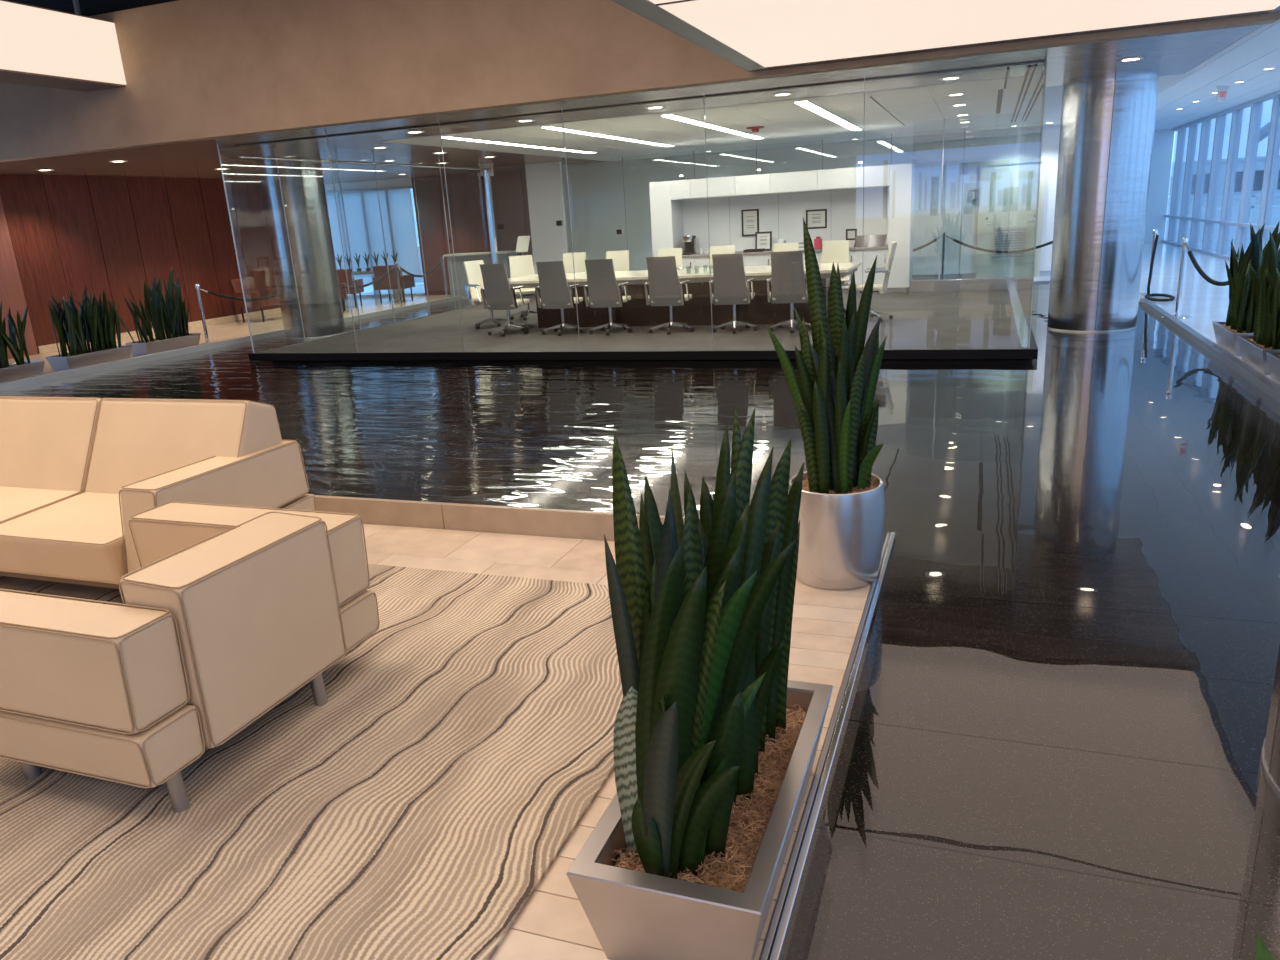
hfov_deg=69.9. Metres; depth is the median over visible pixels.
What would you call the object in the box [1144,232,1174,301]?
rope
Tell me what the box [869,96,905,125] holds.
air slot
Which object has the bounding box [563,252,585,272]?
office chair
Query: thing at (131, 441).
cushion
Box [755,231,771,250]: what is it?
picture frame
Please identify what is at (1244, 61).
ceiling
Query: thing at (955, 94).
recessed light
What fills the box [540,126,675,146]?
recessed light
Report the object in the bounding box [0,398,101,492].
cushion
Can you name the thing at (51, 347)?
baseboard
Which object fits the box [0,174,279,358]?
wall
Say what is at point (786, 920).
trim
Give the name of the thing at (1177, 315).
stanchion
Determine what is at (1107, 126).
column
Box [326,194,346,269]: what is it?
blind
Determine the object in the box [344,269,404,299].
console table
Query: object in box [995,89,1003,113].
air slot
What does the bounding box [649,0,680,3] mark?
diffuser
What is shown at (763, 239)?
print
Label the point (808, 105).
recessed light
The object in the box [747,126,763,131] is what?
fire alarm strobe
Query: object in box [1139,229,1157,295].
stanchion
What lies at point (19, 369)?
potted snake plant
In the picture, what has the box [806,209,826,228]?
picture frame
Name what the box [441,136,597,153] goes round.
recessed light
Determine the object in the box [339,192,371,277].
blind
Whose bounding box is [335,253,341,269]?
table plant
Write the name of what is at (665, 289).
office chair
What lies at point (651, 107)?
recessed light
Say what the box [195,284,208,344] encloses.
stanchion
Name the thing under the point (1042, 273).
baseboard
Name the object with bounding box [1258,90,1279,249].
window
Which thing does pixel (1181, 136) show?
window
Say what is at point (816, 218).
print
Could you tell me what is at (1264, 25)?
trim
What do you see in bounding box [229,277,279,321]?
lounge chair
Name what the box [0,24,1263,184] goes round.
ceiling
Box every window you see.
[326,192,350,297]
[336,190,373,297]
[360,188,393,296]
[385,186,424,295]
[1162,126,1185,242]
[1167,122,1197,245]
[1178,118,1210,246]
[1189,112,1225,252]
[1202,107,1243,256]
[1217,100,1262,259]
[1238,92,1279,250]
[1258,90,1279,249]
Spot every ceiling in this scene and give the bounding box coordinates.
[0,0,1279,161]
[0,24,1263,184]
[1155,19,1279,129]
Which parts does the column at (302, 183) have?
shell panel, shell panel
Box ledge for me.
[314,495,699,540]
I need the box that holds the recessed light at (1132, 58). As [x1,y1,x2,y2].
[1117,57,1144,61]
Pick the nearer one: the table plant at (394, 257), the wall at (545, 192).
the wall at (545, 192)
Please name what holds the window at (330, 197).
in the wall at (466, 191)
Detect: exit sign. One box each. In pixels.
[478,164,493,175]
[1216,85,1228,101]
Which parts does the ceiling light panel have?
frame, frame, frame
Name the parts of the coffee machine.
water tank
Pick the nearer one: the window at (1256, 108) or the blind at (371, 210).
the window at (1256, 108)
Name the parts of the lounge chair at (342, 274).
backrest, armrest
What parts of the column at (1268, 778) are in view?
shell panel, shell panel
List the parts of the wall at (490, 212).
track rail, door handle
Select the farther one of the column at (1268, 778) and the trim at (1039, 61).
the trim at (1039, 61)
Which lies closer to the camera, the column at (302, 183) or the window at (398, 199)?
the column at (302, 183)
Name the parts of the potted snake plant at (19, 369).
planter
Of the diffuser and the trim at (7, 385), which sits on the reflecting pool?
the trim at (7, 385)
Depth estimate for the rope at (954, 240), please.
17.45 m
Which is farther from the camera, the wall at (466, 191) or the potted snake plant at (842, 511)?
the wall at (466, 191)
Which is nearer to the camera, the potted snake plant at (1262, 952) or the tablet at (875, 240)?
the potted snake plant at (1262, 952)
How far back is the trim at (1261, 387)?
8.30 m
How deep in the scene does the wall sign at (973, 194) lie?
18.10 m
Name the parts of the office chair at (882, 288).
seat, leg, leg, backrest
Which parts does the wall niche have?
panel, door, door, door, door, door, door, panel, door, door, door, door, door, door, panel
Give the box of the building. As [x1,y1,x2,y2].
[1167,155,1279,203]
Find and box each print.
[746,216,753,227]
[760,236,766,244]
[812,214,820,222]
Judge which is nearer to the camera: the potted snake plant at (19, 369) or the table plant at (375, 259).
the potted snake plant at (19, 369)
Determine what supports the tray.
on the wall niche
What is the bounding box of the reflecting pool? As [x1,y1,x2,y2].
[0,282,1279,959]
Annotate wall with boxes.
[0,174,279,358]
[7,0,177,15]
[217,56,1046,352]
[233,145,522,351]
[325,168,533,294]
[525,162,567,273]
[562,124,1059,274]
[611,124,1014,277]
[909,116,1021,292]
[1012,57,1045,346]
[1144,129,1174,242]
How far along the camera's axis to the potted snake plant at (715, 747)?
1.99 m
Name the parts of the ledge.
stone panel, stone panel, stone panel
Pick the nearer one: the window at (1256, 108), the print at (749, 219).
the print at (749, 219)
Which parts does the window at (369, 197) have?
sill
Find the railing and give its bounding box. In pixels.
[1202,193,1279,239]
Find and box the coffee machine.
[682,235,698,254]
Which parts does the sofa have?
seat frame, armrest, arm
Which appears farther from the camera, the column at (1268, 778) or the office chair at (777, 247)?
the office chair at (777, 247)
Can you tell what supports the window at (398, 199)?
in the wall at (466, 191)
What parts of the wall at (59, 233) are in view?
panel, panel, panel, panel, panel, panel, panel, panel, panel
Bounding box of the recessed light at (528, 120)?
[515,119,534,121]
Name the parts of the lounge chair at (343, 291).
armrest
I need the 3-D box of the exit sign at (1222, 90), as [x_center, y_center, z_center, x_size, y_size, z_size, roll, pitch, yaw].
[9.600,-6.368,15.092,0.340,0.240,0.050,-15,20,-35]
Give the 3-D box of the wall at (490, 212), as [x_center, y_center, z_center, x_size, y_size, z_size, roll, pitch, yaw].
[-3.842,-4.300,16.223,0.184,2.710,8.792,3,17,20]
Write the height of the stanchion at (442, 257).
0.975 m
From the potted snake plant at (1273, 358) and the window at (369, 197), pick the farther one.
the window at (369, 197)
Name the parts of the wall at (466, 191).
panel, panel, panel, panel, panel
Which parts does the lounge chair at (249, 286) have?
backrest, armrest, leg, armrest, seat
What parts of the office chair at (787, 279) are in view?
leg, backrest, leg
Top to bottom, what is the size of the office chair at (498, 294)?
1.000 m
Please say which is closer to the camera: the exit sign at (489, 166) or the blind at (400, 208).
the exit sign at (489, 166)
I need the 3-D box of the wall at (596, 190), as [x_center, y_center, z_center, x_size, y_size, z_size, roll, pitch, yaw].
[3.121,-5.623,19.543,10.850,2.810,0.150,3,17,20]
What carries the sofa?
on the rug
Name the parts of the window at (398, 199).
sill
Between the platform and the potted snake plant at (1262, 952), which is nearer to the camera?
the potted snake plant at (1262, 952)
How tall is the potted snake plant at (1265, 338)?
1.251 m
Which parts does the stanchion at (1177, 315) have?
post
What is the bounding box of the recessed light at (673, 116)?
[660,114,765,138]
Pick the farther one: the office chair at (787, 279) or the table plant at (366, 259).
the table plant at (366, 259)
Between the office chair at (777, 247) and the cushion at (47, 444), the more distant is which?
the office chair at (777, 247)
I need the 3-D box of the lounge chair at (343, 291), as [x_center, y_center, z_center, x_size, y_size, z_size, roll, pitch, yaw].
[-6.581,-3.938,19.256,0.760,0.850,0.754,-7,16,-13]
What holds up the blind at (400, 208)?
attached to the window at (398, 199)
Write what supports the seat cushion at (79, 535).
on the sofa
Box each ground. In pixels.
[354,247,423,284]
[1164,198,1279,254]
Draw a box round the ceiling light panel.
[611,0,1279,71]
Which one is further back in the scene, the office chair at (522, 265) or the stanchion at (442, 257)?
the stanchion at (442, 257)
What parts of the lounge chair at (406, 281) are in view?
backrest, armrest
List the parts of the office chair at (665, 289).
leg, backrest, seat, leg, armrest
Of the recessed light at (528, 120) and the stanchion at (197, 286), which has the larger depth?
the stanchion at (197, 286)
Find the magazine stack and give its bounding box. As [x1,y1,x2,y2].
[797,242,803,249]
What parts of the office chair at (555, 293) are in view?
leg, backrest, leg, seat, leg, armrest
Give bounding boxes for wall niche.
[649,163,914,293]
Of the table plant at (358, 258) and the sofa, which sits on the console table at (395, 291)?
the table plant at (358, 258)
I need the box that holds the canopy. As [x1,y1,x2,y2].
[1259,122,1269,141]
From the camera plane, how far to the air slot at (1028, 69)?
11.06 m
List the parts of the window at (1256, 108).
sill, rail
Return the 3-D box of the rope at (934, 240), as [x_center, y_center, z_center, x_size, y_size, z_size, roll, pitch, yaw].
[5.026,-4.615,18.046,1.796,0.337,0.050,5,18,26]
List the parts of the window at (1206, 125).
rail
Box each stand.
[516,236,532,297]
[849,240,854,246]
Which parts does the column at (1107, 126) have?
shell panel, shell panel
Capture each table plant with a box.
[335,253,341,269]
[344,253,351,271]
[353,252,360,271]
[362,251,370,270]
[372,252,378,265]
[381,251,387,264]
[391,250,397,261]
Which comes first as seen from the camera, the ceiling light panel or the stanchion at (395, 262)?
the ceiling light panel
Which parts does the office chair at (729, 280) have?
leg, backrest, leg, armrest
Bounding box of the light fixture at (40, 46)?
[0,0,125,91]
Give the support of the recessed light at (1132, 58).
in the ceiling at (1201, 44)
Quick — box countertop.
[682,245,887,257]
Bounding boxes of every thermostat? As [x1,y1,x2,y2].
[556,220,562,225]
[616,229,622,234]
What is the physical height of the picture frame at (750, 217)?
0.470 m
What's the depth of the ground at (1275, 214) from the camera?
44.40 m
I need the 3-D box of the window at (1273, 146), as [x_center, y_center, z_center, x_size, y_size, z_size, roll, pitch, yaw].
[11.939,-5.758,17.657,0.180,3.100,1.550,3,17,20]
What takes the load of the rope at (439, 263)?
hanging from the stanchion at (395, 262)
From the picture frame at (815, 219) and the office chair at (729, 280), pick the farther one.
the picture frame at (815, 219)
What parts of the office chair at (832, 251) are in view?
backrest, seat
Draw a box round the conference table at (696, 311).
[509,262,860,327]
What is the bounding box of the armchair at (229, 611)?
[0,501,379,812]
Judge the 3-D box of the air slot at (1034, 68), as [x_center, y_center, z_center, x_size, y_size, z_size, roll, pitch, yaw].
[5.243,-5.195,12.546,0.041,0.021,7.800,3,17,20]
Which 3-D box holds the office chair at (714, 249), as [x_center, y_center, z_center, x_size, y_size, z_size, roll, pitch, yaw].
[1.190,-3.030,13.922,0.595,1.000,0.641,3,17,20]
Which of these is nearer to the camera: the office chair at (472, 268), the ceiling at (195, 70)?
the ceiling at (195, 70)
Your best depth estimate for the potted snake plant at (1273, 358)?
7.45 m
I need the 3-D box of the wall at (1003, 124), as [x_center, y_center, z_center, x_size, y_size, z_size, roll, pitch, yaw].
[2.629,-5.311,18.413,9.058,2.725,0.018,3,17,20]
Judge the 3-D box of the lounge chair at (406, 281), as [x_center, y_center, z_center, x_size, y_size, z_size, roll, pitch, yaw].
[-5.733,-4.574,21.285,0.760,0.850,0.754,-1,16,9]
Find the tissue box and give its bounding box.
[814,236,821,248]
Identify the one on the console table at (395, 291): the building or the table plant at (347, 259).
the table plant at (347, 259)
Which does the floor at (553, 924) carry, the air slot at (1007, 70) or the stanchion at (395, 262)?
the stanchion at (395, 262)
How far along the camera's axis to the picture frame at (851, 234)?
16.02 m
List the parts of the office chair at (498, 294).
backrest, leg, leg, seat, leg, armrest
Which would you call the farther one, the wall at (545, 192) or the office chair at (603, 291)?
the wall at (545, 192)
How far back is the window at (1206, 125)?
22.54 m
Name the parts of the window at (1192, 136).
sill, rail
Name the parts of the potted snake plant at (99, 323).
planter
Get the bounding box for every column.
[256,156,345,342]
[1047,70,1159,332]
[1257,645,1279,831]
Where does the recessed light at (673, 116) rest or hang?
in the ceiling at (1201, 44)
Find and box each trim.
[0,296,461,391]
[235,60,1042,145]
[462,281,1049,298]
[760,532,895,959]
[1140,298,1279,415]
[1158,24,1268,91]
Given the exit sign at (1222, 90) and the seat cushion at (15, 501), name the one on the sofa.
the seat cushion at (15, 501)
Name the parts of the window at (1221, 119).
sill, rail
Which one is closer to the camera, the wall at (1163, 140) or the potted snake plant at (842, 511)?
the potted snake plant at (842, 511)
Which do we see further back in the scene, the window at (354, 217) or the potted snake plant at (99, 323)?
the window at (354, 217)
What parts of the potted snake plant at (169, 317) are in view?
planter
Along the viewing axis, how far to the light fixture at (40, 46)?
10.45 m
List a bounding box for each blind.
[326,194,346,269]
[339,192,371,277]
[363,190,393,265]
[388,188,420,274]
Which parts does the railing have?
rail, rail, post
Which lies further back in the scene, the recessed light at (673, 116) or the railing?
the railing
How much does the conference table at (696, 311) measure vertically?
0.720 m
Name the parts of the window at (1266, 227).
rail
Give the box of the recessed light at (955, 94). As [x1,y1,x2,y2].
[945,93,966,95]
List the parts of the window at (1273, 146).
rail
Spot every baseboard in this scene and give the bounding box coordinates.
[38,308,280,353]
[912,271,1050,279]
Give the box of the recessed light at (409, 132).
[405,131,423,133]
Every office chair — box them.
[463,260,512,328]
[479,263,528,336]
[508,255,536,319]
[536,261,583,335]
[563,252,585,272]
[584,259,632,334]
[606,250,628,270]
[644,256,693,334]
[658,248,682,267]
[709,245,734,267]
[709,253,757,333]
[767,250,810,332]
[773,242,798,251]
[821,240,852,312]
[848,241,896,321]
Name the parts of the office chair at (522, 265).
leg, backrest, seat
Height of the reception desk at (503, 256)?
0.990 m
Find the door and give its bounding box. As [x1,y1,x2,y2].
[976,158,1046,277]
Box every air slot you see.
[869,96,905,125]
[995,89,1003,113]
[1003,67,1009,88]
[1010,65,1031,122]
[1014,64,1037,121]
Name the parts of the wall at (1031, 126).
pane, pane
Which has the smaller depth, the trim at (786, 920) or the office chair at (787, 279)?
the trim at (786, 920)
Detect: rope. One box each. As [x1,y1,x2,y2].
[199,288,277,300]
[339,265,395,288]
[397,259,441,276]
[913,235,941,251]
[946,235,1052,252]
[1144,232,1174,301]
[1185,243,1228,285]
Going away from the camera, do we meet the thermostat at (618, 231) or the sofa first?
the sofa
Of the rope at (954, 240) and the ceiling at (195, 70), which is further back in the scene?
the rope at (954, 240)
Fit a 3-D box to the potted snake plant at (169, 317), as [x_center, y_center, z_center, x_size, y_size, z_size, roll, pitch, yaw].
[-7.434,-2.601,14.024,0.523,1.280,1.292,3,17,20]
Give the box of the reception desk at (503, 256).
[443,250,516,296]
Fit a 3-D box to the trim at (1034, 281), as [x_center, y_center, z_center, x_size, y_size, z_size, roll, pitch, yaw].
[1.820,-3.895,19.132,12.660,0.152,0.040,3,17,20]
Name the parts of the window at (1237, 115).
sill, rail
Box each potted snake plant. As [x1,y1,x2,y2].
[0,301,44,381]
[45,286,131,371]
[102,265,200,356]
[566,404,832,959]
[766,218,886,589]
[1213,223,1279,355]
[1238,221,1279,374]
[1256,934,1273,959]
[1266,352,1279,384]
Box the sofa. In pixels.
[0,396,315,588]
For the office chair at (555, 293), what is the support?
on the platform
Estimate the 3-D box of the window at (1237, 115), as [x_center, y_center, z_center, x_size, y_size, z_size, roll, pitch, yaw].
[12.997,-6.624,20.439,0.180,3.100,1.550,3,17,20]
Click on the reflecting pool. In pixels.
(1058, 730)
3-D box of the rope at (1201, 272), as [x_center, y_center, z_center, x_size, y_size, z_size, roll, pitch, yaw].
[6.582,-2.429,10.368,0.049,0.455,1.677,-2,16,5]
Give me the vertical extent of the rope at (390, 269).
0.378 m
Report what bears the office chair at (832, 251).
on the platform
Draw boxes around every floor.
[8,276,1049,959]
[1139,242,1278,384]
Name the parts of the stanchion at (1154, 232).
post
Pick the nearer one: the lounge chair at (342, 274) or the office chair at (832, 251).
the office chair at (832, 251)
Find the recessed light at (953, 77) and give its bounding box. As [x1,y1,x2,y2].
[939,76,962,79]
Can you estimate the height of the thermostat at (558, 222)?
0.120 m
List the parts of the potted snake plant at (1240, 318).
planter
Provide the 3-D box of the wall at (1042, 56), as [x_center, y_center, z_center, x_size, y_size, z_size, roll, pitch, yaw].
[-0.782,-2.853,10.597,9.914,2.723,0.016,3,17,20]
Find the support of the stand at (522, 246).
on the platform
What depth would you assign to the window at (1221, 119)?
21.16 m
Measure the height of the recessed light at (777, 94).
0.028 m
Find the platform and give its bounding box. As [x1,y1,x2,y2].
[248,289,1037,364]
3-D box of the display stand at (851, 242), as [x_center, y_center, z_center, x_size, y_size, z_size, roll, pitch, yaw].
[3.715,-4.155,16.080,0.190,0.113,0.140,3,17,20]
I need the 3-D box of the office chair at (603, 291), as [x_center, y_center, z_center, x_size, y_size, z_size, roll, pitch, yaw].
[-0.412,-2.498,12.408,0.595,1.000,0.641,3,17,20]
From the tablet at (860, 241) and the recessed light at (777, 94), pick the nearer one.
the recessed light at (777, 94)
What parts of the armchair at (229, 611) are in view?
leg, seat frame, armrest, arm, leg, backrest, armrest, leg, arm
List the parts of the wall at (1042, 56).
pane, pane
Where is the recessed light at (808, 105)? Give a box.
[793,101,862,130]
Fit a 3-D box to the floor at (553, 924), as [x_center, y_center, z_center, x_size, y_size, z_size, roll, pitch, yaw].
[-2.188,-2.409,15.124,17.300,0.300,35.000,3,17,20]
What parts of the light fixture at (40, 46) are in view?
hanger rod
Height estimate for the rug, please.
0.013 m
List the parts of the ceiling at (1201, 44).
panel, panel, panel, panel, panel, panel, panel, panel, panel, panel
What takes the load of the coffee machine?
on the wall niche
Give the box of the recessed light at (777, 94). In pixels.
[771,93,793,95]
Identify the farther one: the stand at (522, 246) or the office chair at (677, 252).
the stand at (522, 246)
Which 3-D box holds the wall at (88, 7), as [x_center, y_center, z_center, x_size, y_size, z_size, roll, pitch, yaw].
[-2.776,-5.967,9.839,16.720,0.880,0.100,3,17,20]
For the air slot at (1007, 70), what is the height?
0.021 m
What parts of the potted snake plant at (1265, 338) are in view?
planter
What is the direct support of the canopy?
on the ground at (1275, 214)
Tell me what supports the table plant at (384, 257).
on the console table at (395, 291)
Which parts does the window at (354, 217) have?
sill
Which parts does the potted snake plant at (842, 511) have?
pot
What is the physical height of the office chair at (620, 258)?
1.000 m
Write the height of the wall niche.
2.084 m
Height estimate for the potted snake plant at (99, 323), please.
1.115 m
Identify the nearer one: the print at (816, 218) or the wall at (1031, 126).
the wall at (1031, 126)
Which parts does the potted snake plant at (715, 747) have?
planter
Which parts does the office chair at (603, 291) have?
leg, backrest, leg, seat, leg, armrest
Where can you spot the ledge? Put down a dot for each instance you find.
(589, 525)
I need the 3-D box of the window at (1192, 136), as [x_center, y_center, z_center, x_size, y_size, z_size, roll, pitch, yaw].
[14.584,-7.923,24.612,0.180,3.100,1.550,3,17,20]
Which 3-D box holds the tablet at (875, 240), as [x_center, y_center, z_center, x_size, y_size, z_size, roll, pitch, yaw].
[4.089,-4.119,15.737,0.310,0.190,0.180,3,17,20]
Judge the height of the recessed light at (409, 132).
0.028 m
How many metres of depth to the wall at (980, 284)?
15.16 m
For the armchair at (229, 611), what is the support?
on the rug
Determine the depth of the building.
90.94 m
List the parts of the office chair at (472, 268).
backrest, armrest, seat, leg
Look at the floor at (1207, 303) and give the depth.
14.87 m
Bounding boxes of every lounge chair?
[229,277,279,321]
[337,269,363,307]
[337,272,347,312]
[373,265,414,302]
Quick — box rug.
[0,564,622,959]
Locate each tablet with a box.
[854,235,866,246]
[868,234,886,246]
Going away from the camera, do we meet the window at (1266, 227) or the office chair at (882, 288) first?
the office chair at (882, 288)
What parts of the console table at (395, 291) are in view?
leg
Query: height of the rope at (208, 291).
0.338 m
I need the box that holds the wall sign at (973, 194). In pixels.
[969,189,978,200]
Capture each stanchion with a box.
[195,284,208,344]
[394,261,401,307]
[441,256,447,298]
[941,232,945,279]
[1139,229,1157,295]
[1162,237,1191,318]
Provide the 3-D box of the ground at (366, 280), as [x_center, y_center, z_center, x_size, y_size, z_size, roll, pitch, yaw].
[6.939,-26.021,95.782,65.000,0.100,128.800,3,17,20]
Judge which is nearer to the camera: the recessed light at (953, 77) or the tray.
the recessed light at (953, 77)
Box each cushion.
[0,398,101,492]
[0,486,81,523]
[0,492,127,583]
[85,400,281,493]
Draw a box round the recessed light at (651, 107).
[645,106,665,108]
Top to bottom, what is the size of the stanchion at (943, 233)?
0.975 m
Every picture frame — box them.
[741,209,758,235]
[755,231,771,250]
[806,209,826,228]
[846,229,856,239]
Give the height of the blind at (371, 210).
2.060 m
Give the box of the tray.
[743,248,764,252]
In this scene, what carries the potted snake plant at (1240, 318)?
on the floor at (1207, 303)
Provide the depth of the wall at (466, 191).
21.94 m

